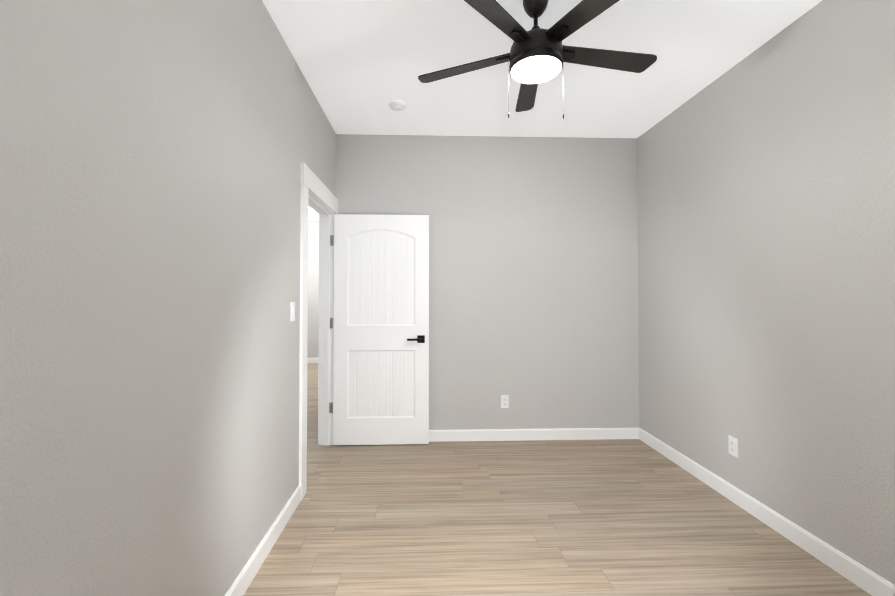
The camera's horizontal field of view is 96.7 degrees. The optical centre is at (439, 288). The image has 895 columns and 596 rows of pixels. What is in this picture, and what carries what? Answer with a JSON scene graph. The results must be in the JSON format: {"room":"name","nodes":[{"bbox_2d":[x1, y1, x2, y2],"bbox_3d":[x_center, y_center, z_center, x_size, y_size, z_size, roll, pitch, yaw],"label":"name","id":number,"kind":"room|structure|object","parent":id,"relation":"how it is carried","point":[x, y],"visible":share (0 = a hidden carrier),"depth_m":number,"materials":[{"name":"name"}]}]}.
{"room":"empty bedroom","nodes":[
{"label":"empty bedroom","id":0,"kind":"room"},
{"bbox_2d":[0,0,335,595],"bbox_3d":[-0.974,-0.010,3.508,0.115,2.730,8.580,0,-1,-2],"label":"wall","id":1,"kind":"structure","parent":0,"point":[154,154],"depth_m":1.14,"materials":[{"name":"paint"}]},
{"bbox_2d":[225,485,300,595],"bbox_3d":[-0.822,1.258,0.908,0.014,0.098,3.190,0,-1,-2],"label":"baseboard","id":2,"kind":"structure","parent":1,"relation":"attached to","point":[245,577],"depth_m":1.94,"materials":[{"name":"white wood"}]},
{"bbox_2d":[290,302,294,320],"bbox_3d":[-0.873,0.139,2.382,0.010,0.115,0.070,0,-1,-2],"label":"light switch","id":3,"kind":"object","parent":1,"relation":"attached to","point":[292,311],"visible":1,"depth_m":2.37,"materials":[{"name":"white plastic"}]},
{"bbox_2d":[299,162,337,500],"bbox_3d":[-0.959,0.276,3.045,0.159,2.140,1.067,0,-1,-2],"label":"door frame","id":4,"kind":"structure","parent":1,"relation":"attached to","point":[313,184],"depth_m":3.39,"materials":[{"name":"white wood"}]},
{"bbox_2d":[329,214,429,444],"bbox_3d":[-0.514,0.352,3.448,0.869,1.980,0.135,0,-1,-2],"label":"door","id":5,"kind":"structure","parent":4,"relation":"attached to","point":[379,322],"depth_m":3.44,"materials":[{"name":"white painted wood"},{"name":"satin nickel"},{"name":"black metal"}]},
{"bbox_2d":[307,221,318,357],"bbox_3d":[-2.324,0.066,7.696,2.300,2.730,0.115,0,-1,-2],"label":"wall","id":6,"kind":"structure","parent":0,"point":[313,278],"depth_m":7.64,"materials":[{"name":"paint"}]},
{"bbox_2d":[336,134,639,429],"bbox_3d":[0.502,-0.008,3.630,2.845,2.730,0.115,0,-1,-2],"label":"wall","id":7,"kind":"structure","parent":0,"point":[533,280],"depth_m":3.58,"materials":[{"name":"paint"}]},
{"bbox_2d":[501,395,508,407],"bbox_3d":[0.587,1.013,3.553,0.070,0.115,0.009,0,-1,-2],"label":"electrical outlet","id":8,"kind":"object","parent":7,"relation":"attached to","point":[504,401],"visible":1,"depth_m":3.55,"materials":[{"name":"white plastic"}]},
{"bbox_2d":[429,428,638,441],"bbox_3d":[0.447,1.307,3.540,2.730,0.098,0.014,0,-1,-2],"label":"baseboard","id":9,"kind":"structure","parent":7,"relation":"attached to","point":[531,434],"depth_m":3.55,"materials":[{"name":"white wood"}]},
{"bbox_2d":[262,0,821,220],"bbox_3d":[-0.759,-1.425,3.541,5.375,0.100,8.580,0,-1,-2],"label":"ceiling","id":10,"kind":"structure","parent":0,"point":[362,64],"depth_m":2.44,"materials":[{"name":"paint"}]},
{"bbox_2d":[389,100,406,110],"bbox_3d":[-0.308,-1.365,2.990,0.132,0.040,0.132,0,-1,-2],"label":"smoke detector","id":11,"kind":"object","parent":10,"relation":"attached to","point":[397,105],"visible":0.98,"depth_m":2.96,"materials":[{"name":"white plastic"}]},
{"bbox_2d":[418,0,656,118],"bbox_3d":[0.498,-1.111,1.948,1.212,0.586,1.213,0,-1,-2],"label":"fan","id":12,"kind":"object","parent":10,"relation":"hanging from","point":[536,55],"visible":1,"depth_m":1.89,"materials":[{"name":"black metal"}]},
{"bbox_2d":[243,363,871,595],"bbox_3d":[-0.759,1.405,3.489,5.375,0.100,8.580,0,-1,-2],"label":"floor","id":13,"kind":"structure","parent":0,"point":[620,517],"depth_m":2.19,"materials":[{"name":"brown wood"}]},
{"bbox_2d":[637,0,894,584],"bbox_3d":[1.942,-0.048,1.468,0.115,2.730,4.305,0,-1,-2],"label":"wall","id":14,"kind":"structure","parent":0,"point":[766,231],"depth_m":2.12,"materials":[{"name":"paint"}]},
{"bbox_2d":[728,435,737,457],"bbox_3d":[1.844,0.993,2.499,0.009,0.115,0.070,0,-1,-2],"label":"electrical outlet","id":15,"kind":"object","parent":14,"relation":"attached to","point":[733,445],"visible":1,"depth_m":2.49,"materials":[{"name":"white plastic"}]},
{"bbox_2d":[639,428,894,595],"bbox_3d":[1.859,1.278,1.992,0.014,0.098,3.176,0,-1,-2],"label":"baseboard","id":16,"kind":"structure","parent":14,"relation":"attached to","point":[869,581],"depth_m":2.12,"materials":[{"name":"white wood"}]},
{"bbox_3d":[-3.423,0.007,4.458,0.115,2.730,6.515,0,-1,-2],"label":"wall","id":17,"kind":"structure","parent":0,"visible":0},
{"bbox_2d":[307,358,317,362],"bbox_3d":[-2.317,1.381,7.607,2.250,0.098,0.014,0,-1,-2],"label":"baseboard","id":18,"kind":"structure","parent":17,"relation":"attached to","point":[312,360],"depth_m":7.59,"materials":[{"name":"white wood"}]}
]}

